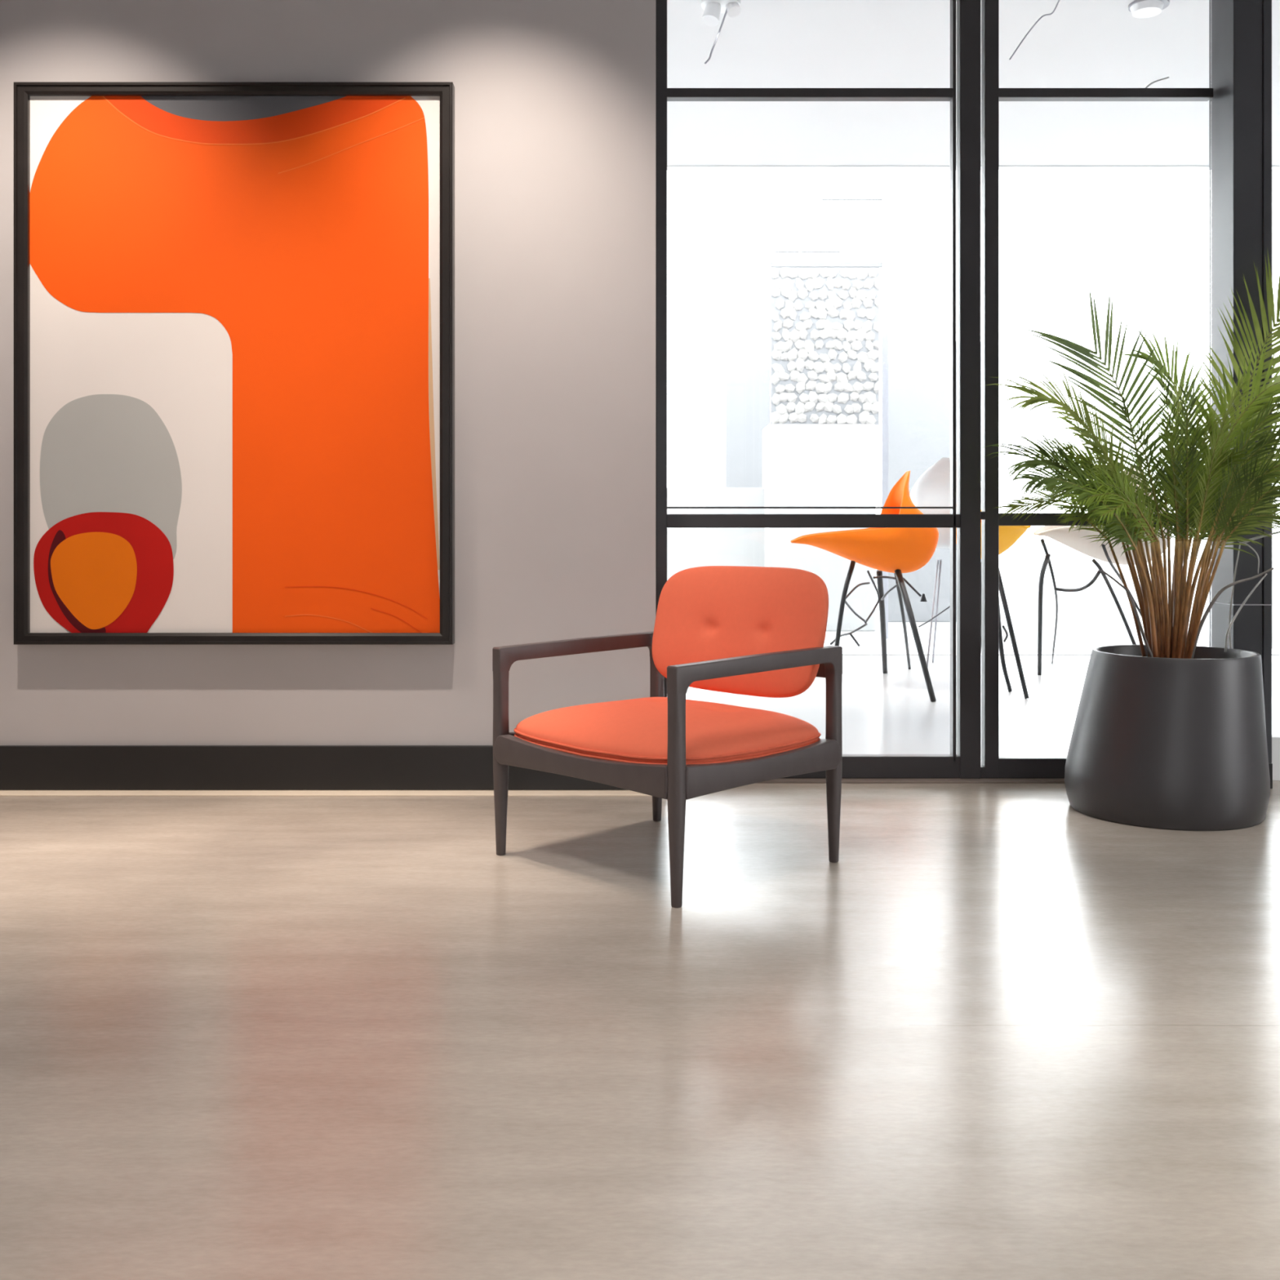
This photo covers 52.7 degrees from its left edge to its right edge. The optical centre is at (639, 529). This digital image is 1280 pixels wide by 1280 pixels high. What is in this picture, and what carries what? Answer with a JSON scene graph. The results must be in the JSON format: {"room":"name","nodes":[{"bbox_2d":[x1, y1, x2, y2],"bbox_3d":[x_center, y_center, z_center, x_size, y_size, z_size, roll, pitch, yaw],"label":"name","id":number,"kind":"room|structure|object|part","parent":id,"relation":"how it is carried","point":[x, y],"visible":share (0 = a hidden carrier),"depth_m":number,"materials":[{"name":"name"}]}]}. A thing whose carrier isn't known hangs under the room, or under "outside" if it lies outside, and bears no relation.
{"room":"office lobby","nodes":[
{"label":"office lobby","id":0,"kind":"room"},
{"bbox_2d":[0,0,655,745],"bbox_3d":[-1.672,-0.780,4.710,3.456,3.400,0.300,0,0,0],"label":"wall","id":1,"kind":"structure","parent":0,"point":[555,100],"depth_m":4.56,"materials":[{"name":"grey paint"}]},
{"bbox_2d":[13,81,454,644],"bbox_3d":[-1.420,-0.582,4.532,1.532,1.963,0.054,0,0,0],"label":"framed artwork","id":2,"kind":"object","parent":1,"relation":"attached to","point":[234,301],"visible":1,"depth_m":4.53,"materials":[{"name":"paper"}]},
{"bbox_2d":[0,745,627,790],"bbox_3d":[-1.672,0.837,4.550,3.456,0.154,0.020,0,0,0],"label":"baseboard","id":3,"kind":"structure","parent":1,"relation":"attached to","point":[22,767],"depth_m":4.54,"materials":[{"name":"black wood"}]},
{"bbox_2d":[0,790,650,795],"bbox_3d":[-1.672,0.917,4.511,3.456,0.005,0.098,0,0,0],"label":"trim","id":4,"kind":"structure","parent":1,"relation":"attached to","point":[2,793],"depth_m":4.48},
{"bbox_2d":[0,655,1279,1279],"bbox_3d":[1.500,0.980,3.210,9.800,0.120,12.820,0,0,0],"label":"floor","id":5,"kind":"structure","parent":0,"point":[1012,1032],"depth_m":2.37,"materials":[{"name":"concrete"}]},
{"bbox_2d":[492,565,842,907],"bbox_3d":[0.084,0.514,3.635,0.698,0.811,0.745,0,0,-44],"label":"armchair","id":6,"kind":"object","parent":5,"relation":"on","point":[755,631],"visible":1,"depth_m":3.56,"materials":[{"name":"orange fabric"}]},
{"bbox_3d":[-0.394,0.650,3.662,0.041,0.540,0.041,0,0,-44],"label":"leg","id":7,"kind":"part","parent":6,"relation":"part of","materials":[{"name":"brown wood"}]},
{"bbox_3d":[-0.170,0.361,3.876,0.656,0.078,0.036,0,0,-44],"label":"armrest","id":8,"kind":"part","parent":6,"relation":"part of","materials":[{"name":"brown wood"}]},
{"bbox_3d":[-0.162,0.618,3.411,0.034,0.081,0.692,0,0,-44],"label":"seat rail","id":9,"kind":"part","parent":6,"relation":"part of","materials":[{"name":"brown wood"}]},
{"bbox_3d":[0.054,0.650,4.090,0.041,0.540,0.041,0,0,-44],"label":"leg","id":10,"kind":"part","parent":6,"relation":"part of","materials":[{"name":"brown wood"}]},
{"bbox_2d":[515,697,818,763],"bbox_3d":[0.072,0.544,3.623,0.612,0.107,0.694,0,0,-44],"label":"seat cushion","id":11,"kind":"object","parent":6,"relation":"on","point":[633,731],"depth_m":3.43,"materials":[{"name":"orange fabric"}]},
{"bbox_3d":[0.089,0.650,3.156,0.041,0.540,0.041,0,0,-44],"label":"leg","id":12,"kind":"part","parent":6,"relation":"part of","materials":[{"name":"brown wood"}]},
{"bbox_3d":[0.299,0.296,3.822,0.128,0.375,0.663,0,0,-44],"label":"backrest","id":13,"kind":"part","parent":6,"relation":"part of","materials":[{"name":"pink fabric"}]},
{"bbox_3d":[0.314,0.361,3.370,0.656,0.078,0.036,0,0,-44],"label":"armrest","id":14,"kind":"part","parent":6,"relation":"part of","materials":[{"name":"brown wood"}]},
{"bbox_3d":[0.323,0.618,3.372,0.612,0.081,0.034,0,0,-44],"label":"seat rail","id":15,"kind":"part","parent":6,"relation":"part of","materials":[{"name":"brown wood"}]},
{"bbox_3d":[0.311,0.390,3.852,0.018,0.050,0.676,0,0,-44],"label":"rail","id":16,"kind":"part","parent":6,"relation":"part of","materials":[{"name":"brown wood"}]},
{"bbox_3d":[0.538,0.650,3.584,0.041,0.540,0.041,0,0,-44],"label":"leg","id":17,"kind":"part","parent":6,"relation":"part of","materials":[{"name":"brown wood"}]},
{"bbox_2d":[791,471,938,702],"bbox_3d":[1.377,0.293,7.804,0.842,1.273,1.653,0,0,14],"label":"shell chair","id":18,"kind":"object","parent":5,"relation":"on","point":[897,551],"visible":0.94,"depth_m":7.29,"materials":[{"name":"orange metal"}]},
{"bbox_3d":[1.140,0.548,7.291,0.030,0.746,0.298,0,0,37],"label":"leg","id":19,"kind":"part","parent":18,"relation":"part of","materials":[{"name":"black metal"}]},
{"bbox_3d":[1.503,0.582,7.997,0.042,0.695,0.644,0,0,14],"label":"leg","id":20,"kind":"part","parent":18,"relation":"part of","materials":[{"name":"black metal"}]},
{"bbox_3d":[1.655,0.580,8.097,0.035,0.691,0.953,0,0,17],"label":"leg","id":21,"kind":"part","parent":18,"relation":"part of","materials":[{"name":"black metal"}]},
{"bbox_3d":[1.512,0.573,7.134,0.051,0.704,0.471,0,0,-13],"label":"leg","id":22,"kind":"part","parent":18,"relation":"part of","materials":[{"name":"black metal"}]},
{"bbox_2d":[910,457,981,667],"bbox_3d":[2.021,0.223,8.575,0.523,1.394,0.760,0,0,0],"label":"shell chair","id":23,"kind":"object","parent":5,"relation":"on","point":[932,488],"visible":0.29,"depth_m":8.36,"materials":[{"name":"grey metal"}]},
{"bbox_3d":[1.890,0.556,8.350,0.014,0.726,0.344,0,0,26],"label":"leg","id":24,"kind":"part","parent":23,"relation":"part of","materials":[{"name":"grey metal"}]},
{"bbox_3d":[2.005,0.556,8.724,0.015,0.728,0.464,0,0,6],"label":"leg","id":25,"kind":"part","parent":23,"relation":"part of","materials":[{"name":"grey metal"}]},
{"bbox_2d":[955,510,1031,698],"bbox_3d":[1.985,0.402,7.365,0.399,1.038,0.693,0,0,0],"label":"shell chair","id":26,"kind":"object","parent":5,"relation":"on","point":[1009,535],"visible":0.34,"depth_m":7.18,"materials":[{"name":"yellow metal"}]},
{"bbox_3d":[1.898,0.551,7.224,0.033,0.736,0.192,0,0,26],"label":"leg","id":27,"kind":"part","parent":26,"relation":"part of","materials":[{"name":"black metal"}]},
{"bbox_3d":[2.073,0.555,7.393,0.031,0.732,0.159,0,0,-28],"label":"leg","id":28,"kind":"part","parent":26,"relation":"part of","materials":[{"name":"black metal"}]},
{"bbox_3d":[2.054,0.550,7.166,0.127,0.741,0.296,0,0,0],"label":"leg","id":29,"kind":"part","parent":26,"relation":"part of","materials":[{"name":"black metal"}]},
{"bbox_2d":[1033,466,1172,675],"bbox_3d":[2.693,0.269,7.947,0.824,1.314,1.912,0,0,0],"label":"shell chair","id":30,"kind":"object","parent":5,"relation":"on","point":[1073,540],"visible":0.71,"depth_m":7.45,"materials":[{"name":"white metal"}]},
{"bbox_3d":[2.441,0.530,7.854,0.052,0.792,0.738,0,0,13],"label":"leg","id":31,"kind":"part","parent":30,"relation":"part of","materials":[{"name":"black metal"}]},
{"bbox_3d":[2.616,0.486,8.187,0.080,0.872,1.498,0,0,20],"label":"leg","id":32,"kind":"part","parent":30,"relation":"part of","materials":[{"name":"black metal"}]},
{"bbox_3d":[2.698,0.542,7.200,0.031,0.758,0.464,0,0,-26],"label":"leg","id":33,"kind":"part","parent":30,"relation":"part of","materials":[{"name":"black metal"}]},
{"bbox_3d":[2.776,0.458,7.203,0.086,0.923,0.514,0,0,-45],"label":"leg","id":34,"kind":"part","parent":30,"relation":"part of","materials":[{"name":"metal"}]},
{"bbox_2d":[980,247,1279,831],"bbox_3d":[1.828,-0.085,4.162,1.524,2.009,0.814,0,0,0],"label":"potted palm","id":35,"kind":"object","parent":5,"relation":"on","point":[1169,731],"visible":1,"depth_m":4.05,"materials":[{"name":"plant"}]},
{"bbox_3d":[1.639,0.240,4.343,0.099,0.413,0.109,0,0,0],"label":"stem","id":36,"kind":"part","parent":35,"relation":"part of","materials":[{"name":"brown plant"}]},
{"bbox_3d":[1.674,0.240,4.322,0.075,0.412,0.088,0,0,0],"label":"stem","id":37,"kind":"part","parent":35,"relation":"part of","materials":[{"name":"brown plant"}]},
{"bbox_3d":[1.657,0.240,4.302,0.085,0.412,0.070,0,0,0],"label":"stem","id":38,"kind":"part","parent":35,"relation":"part of","materials":[{"name":"brown plant"}]},
{"bbox_3d":[1.665,0.240,4.275,0.084,0.412,0.015,0,0,27],"label":"stem","id":39,"kind":"part","parent":35,"relation":"part of","materials":[{"name":"brown plant"}]},
{"bbox_3d":[1.641,0.240,4.177,0.098,0.413,0.072,0,0,0],"label":"stem","id":40,"kind":"part","parent":35,"relation":"part of","materials":[{"name":"brown plant"}]},
{"bbox_3d":[1.657,0.233,4.247,0.077,0.403,0.022,0,0,0],"label":"stem","id":41,"kind":"part","parent":35,"relation":"part of","materials":[{"name":"brown plant"}]},
{"bbox_3d":[1.595,0.241,4.059,0.135,0.362,0.020,0,0,-42],"label":"stem","id":42,"kind":"part","parent":35,"relation":"part of","materials":[{"name":"brown plant"}]},
{"bbox_3d":[1.650,0.216,4.202,0.084,0.433,0.052,0,0,0],"label":"stem","id":43,"kind":"part","parent":35,"relation":"part of","materials":[{"name":"brown plant"}]},
{"bbox_3d":[1.643,0.240,4.161,0.102,0.413,0.087,0,0,0],"label":"stem","id":44,"kind":"part","parent":35,"relation":"part of","materials":[{"name":"brown plant"}]},
{"bbox_3d":[1.646,0.240,4.146,0.092,0.413,0.101,0,0,0],"label":"stem","id":45,"kind":"part","parent":35,"relation":"part of","materials":[{"name":"brown plant"}]},
{"bbox_3d":[1.724,0.240,4.311,0.013,0.412,0.078,0,0,-1],"label":"stem","id":46,"kind":"part","parent":35,"relation":"part of","materials":[{"name":"brown plant"}]},
{"bbox_3d":[1.710,0.195,4.273,0.031,0.480,0.042,0,0,0],"label":"stem","id":47,"kind":"part","parent":35,"relation":"part of","materials":[{"name":"brown plant"}]},
{"bbox_3d":[1.657,0.240,4.120,0.021,0.413,0.148,0,0,35],"label":"stem","id":48,"kind":"part","parent":35,"relation":"part of","materials":[{"name":"brown plant"}]},
{"bbox_3d":[1.673,0.240,4.135,0.019,0.413,0.133,0,0,36],"label":"stem","id":49,"kind":"part","parent":35,"relation":"part of","materials":[{"name":"brown plant"}]},
{"bbox_3d":[1.661,0.240,4.104,0.092,0.414,0.141,0,0,0],"label":"stem","id":50,"kind":"part","parent":35,"relation":"part of","materials":[{"name":"brown plant"}]},
{"bbox_3d":[1.688,0.240,4.151,0.016,0.412,0.103,0,0,23],"label":"stem","id":51,"kind":"part","parent":35,"relation":"part of","materials":[{"name":"brown plant"}]},
{"bbox_3d":[1.717,0.240,4.191,0.013,0.411,0.061,0,0,20],"label":"stem","id":52,"kind":"part","parent":35,"relation":"part of","materials":[{"name":"brown plant"}]},
{"bbox_3d":[1.787,0.197,4.329,0.016,0.486,0.093,0,0,41],"label":"stem","id":53,"kind":"part","parent":35,"relation":"part of","materials":[{"name":"brown plant"}]},
{"bbox_3d":[1.765,0.240,4.261,0.013,0.411,0.035,0,0,29],"label":"stem","id":54,"kind":"part","parent":35,"relation":"part of","materials":[{"name":"brown plant"}]},
{"bbox_3d":[1.752,0.240,4.227,0.013,0.410,0.024,0,0,0],"label":"stem","id":55,"kind":"part","parent":35,"relation":"part of","materials":[{"name":"brown plant"}]},
{"bbox_3d":[1.710,0.240,4.124,0.039,0.413,0.122,0,0,0],"label":"stem","id":56,"kind":"part","parent":35,"relation":"part of","materials":[{"name":"brown plant"}]},
{"bbox_3d":[1.744,0.240,4.196,0.027,0.411,0.054,0,0,0],"label":"stem","id":57,"kind":"part","parent":35,"relation":"part of","materials":[{"name":"brown plant"}]},
{"bbox_3d":[1.717,0.240,4.126,0.014,0.413,0.122,0,0,11],"label":"stem","id":58,"kind":"part","parent":35,"relation":"part of","materials":[{"name":"brown plant"}]},
{"bbox_3d":[1.731,0.240,4.135,0.013,0.412,0.112,0,0,3],"label":"stem","id":59,"kind":"part","parent":35,"relation":"part of","materials":[{"name":"brown plant"}]},
{"bbox_3d":[1.728,0.240,4.118,0.026,0.413,0.127,0,0,0],"label":"stem","id":60,"kind":"part","parent":35,"relation":"part of","materials":[{"name":"brown plant"}]},
{"bbox_3d":[1.778,0.240,4.268,0.064,0.411,0.014,0,0,-31],"label":"stem","id":61,"kind":"part","parent":35,"relation":"part of","materials":[{"name":"brown plant"}]},
{"bbox_3d":[1.788,0.240,4.212,0.054,0.411,0.014,0,0,39],"label":"stem","id":62,"kind":"part","parent":35,"relation":"part of","materials":[{"name":"brown plant"}]},
{"bbox_3d":[1.738,0.240,4.111,0.020,0.413,0.134,0,0,0],"label":"stem","id":63,"kind":"part","parent":35,"relation":"part of","materials":[{"name":"brown plant"}]},
{"bbox_3d":[1.758,0.204,4.182,0.060,0.452,0.052,0,0,0],"label":"stem","id":64,"kind":"part","parent":35,"relation":"part of","materials":[{"name":"brown plant"}]},
{"bbox_3d":[1.750,0.240,4.151,0.014,0.412,0.098,0,0,-12],"label":"stem","id":65,"kind":"part","parent":35,"relation":"part of","materials":[{"name":"brown plant"}]},
{"bbox_3d":[1.818,0.227,4.238,0.104,0.414,0.018,0,0,4],"label":"stem","id":66,"kind":"part","parent":35,"relation":"part of","materials":[{"name":"brown plant"}]},
{"bbox_3d":[1.774,0.240,4.125,0.042,0.413,0.120,0,0,0],"label":"stem","id":67,"kind":"part","parent":35,"relation":"part of","materials":[{"name":"brown plant"}]},
{"bbox_3d":[1.793,0.240,4.150,0.016,0.412,0.104,0,0,-23],"label":"stem","id":68,"kind":"part","parent":35,"relation":"part of","materials":[{"name":"brown plant"}]},
{"bbox_3d":[1.788,0.240,4.110,0.057,0.413,0.136,0,0,0],"label":"stem","id":69,"kind":"part","parent":35,"relation":"part of","materials":[{"name":"brown plant"}]},
{"bbox_3d":[1.795,0.240,4.103,0.074,0.414,0.142,0,0,0],"label":"stem","id":70,"kind":"part","parent":35,"relation":"part of","materials":[{"name":"brown plant"}]},
{"bbox_3d":[1.797,0.240,4.154,0.018,0.413,0.112,0,0,-37],"label":"stem","id":71,"kind":"part","parent":35,"relation":"part of","materials":[{"name":"brown plant"}]},
{"bbox_2d":[666,0,1279,169],"bbox_3d":[1.500,-2.740,7.260,9.800,0.120,4.720,0,0,0],"label":"ceiling","id":72,"kind":"structure","parent":0,"point":[771,43],"depth_m":7.59,"materials":[{"name":"paint"}]},
{"bbox_2d":[701,0,741,64],"bbox_3d":[0.412,-2.522,6.565,0.203,0.322,0.200,0,0,0],"label":"ceiling spotlight","id":73,"kind":"object","parent":72,"relation":"attached to","point":[713,9],"visible":1,"depth_m":6.54,"materials":[{"name":"white metal"}]},
{"bbox_3d":[0.389,-2.508,6.550,0.126,0.294,0.010,0,0,0],"label":"hooked arm","id":74,"kind":"part","parent":73,"relation":"part of","materials":[{"name":"grey metal"}]},
{"bbox_3d":[0.411,-2.672,6.565,0.200,0.015,0.200,0,0,0],"label":"mounting plate","id":75,"kind":"part","parent":73,"relation":"part of","materials":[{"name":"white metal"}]},
{"bbox_2d":[1008,0,1060,60],"bbox_3d":[1.984,-2.524,6.429,0.255,0.319,0.174,0,0,0],"label":"cable","id":76,"kind":"object","parent":72,"relation":"hanging from","point":[1052,12],"visible":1,"depth_m":6.50,"materials":[{"name":"grey metal"}]},
{"bbox_2d":[1128,0,1169,17],"bbox_3d":[2.592,-2.658,6.582,0.196,0.045,0.196,0,0,0],"label":"recessed light","id":77,"kind":"object","parent":72,"relation":"in","point":[1138,8],"visible":1,"depth_m":6.55,"materials":[{"name":"white metal"}]},
{"bbox_2d":[1145,76,1168,88],"bbox_3d":[1.926,-1.658,4.835,0.108,0.076,0.007,0,0,0],"label":"cable","id":78,"kind":"object","parent":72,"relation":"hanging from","point":[1166,77],"visible":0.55,"depth_m":4.83,"materials":[{"name":"white metal"}]},
{"bbox_2d":[666,165,1279,655],"bbox_3d":[1.500,-0.880,9.530,9.800,3.600,0.060,0,0,0],"label":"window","id":79,"kind":"structure","parent":0,"point":[668,166],"depth_m":9.51,"materials":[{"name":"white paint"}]},
{"bbox_2d":[1064,644,1270,831],"bbox_3d":[1.721,0.659,4.240,0.624,0.522,0.624,0,0,0],"label":"planter","id":80,"kind":"object","parent":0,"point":[1171,738],"depth_m":4.00,"materials":[{"name":"black ceramic"}]},
{"bbox_2d":[1208,0,1272,788],"bbox_3d":[2.180,-0.870,4.696,0.138,3.580,0.208,0,0,0],"label":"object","id":81,"kind":"structure","parent":0,"point":[1240,31],"depth_m":4.60,"materials":[{"name":"grey metal"}]},
{"bbox_3d":[2.628,-2.345,4.820,5.144,0.670,0.160,0,0,0],"label":"wall","id":82,"kind":"structure","parent":0,"visible":0},
{"bbox_2d":[655,0,959,777],"bbox_3d":[0.617,-0.548,4.768,1.118,2.919,0.055,0,0,0],"label":"window frame","id":83,"kind":"structure","parent":82,"relation":"in","point":[854,766],"depth_m":4.74,"materials":[{"name":"grey metal"}]},
{"bbox_2d":[755,777,1064,783],"bbox_3d":[1.083,0.916,4.745,2.054,0.008,0.110,0,0,0],"label":"trim","id":84,"kind":"structure","parent":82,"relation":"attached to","point":[780,780],"depth_m":4.70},
{"bbox_2d":[956,0,985,778],"bbox_3d":[1.214,-0.548,4.764,0.109,2.919,0.060,0,0,0],"label":"window frame","id":85,"kind":"structure","parent":82,"relation":"in","point":[968,11],"depth_m":4.74,"materials":[{"name":"grey metal"}]},
{"bbox_2d":[981,0,1213,777],"bbox_3d":[1.702,-0.548,4.768,0.870,2.919,0.055,0,0,0],"label":"window frame","id":86,"kind":"structure","parent":82,"relation":"in","point":[996,766],"depth_m":4.74,"materials":[{"name":"grey metal"}]},
{"bbox_2d":[1271,734,1279,780],"bbox_3d":[3.724,-0.545,4.770,2.952,2.930,0.060,0,0,0],"label":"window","id":87,"kind":"structure","parent":82,"relation":"in","point":[1275,738],"depth_m":4.74,"materials":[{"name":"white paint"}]},
{"label":"outside","id":88,"kind":"structure","parent":0,"visible":0},
{"bbox_2d":[823,560,1279,653],"bbox_3d":[3.000,0.990,24.810,34.000,0.100,30.380,0,0,0],"label":"terrace","id":89,"kind":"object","parent":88,"point":[1090,618],"depth_m":14.00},
{"bbox_2d":[666,487,764,580],"bbox_3d":[0.591,0.267,12.550,1.259,1.347,0.300,0,0,0],"label":"wall","id":90,"kind":"structure","parent":89,"relation":"on","point":[687,548],"depth_m":12.40,"materials":[{"name":"white paint"}]},
{"bbox_2d":[762,424,875,631],"bbox_3d":[1.692,-0.022,12.300,0.997,1.925,0.600,0,0,0],"label":"pedestal","id":91,"kind":"object","parent":89,"relation":"on","point":[804,465],"visible":0.63,"depth_m":12.00,"materials":[{"name":"white"}]},
{"bbox_2d":[770,267,879,425],"bbox_3d":[1.736,-1.726,12.131,1.013,1.483,0.078,0,0,0],"label":"wall art","id":92,"kind":"object","parent":91,"relation":"on","point":[824,322],"visible":1,"depth_m":12.10},
{"bbox_2d":[770,169,888,638],"bbox_3d":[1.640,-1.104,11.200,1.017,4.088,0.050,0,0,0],"label":"pergola","id":93,"kind":"object","parent":89,"relation":"on","point":[884,264],"visible":0.89,"depth_m":11.18,"materials":[{"name":"white painted plaster"},{"name":"white stone"}]},
{"bbox_3d":[2.122,-1.104,11.200,0.052,4.088,0.050,0,0,0],"label":"post","id":94,"kind":"part","parent":93,"relation":"part of","materials":[{"name":"grey metal"}]},
{"bbox_2d":[723,341,981,622],"bbox_3d":[2.244,-0.495,13.350,2.742,2.869,0.300,0,0,0],"label":"wall","id":95,"kind":"structure","parent":89,"relation":"on","point":[919,371],"depth_m":13.20,"materials":[{"name":"white paint"}]}
]}

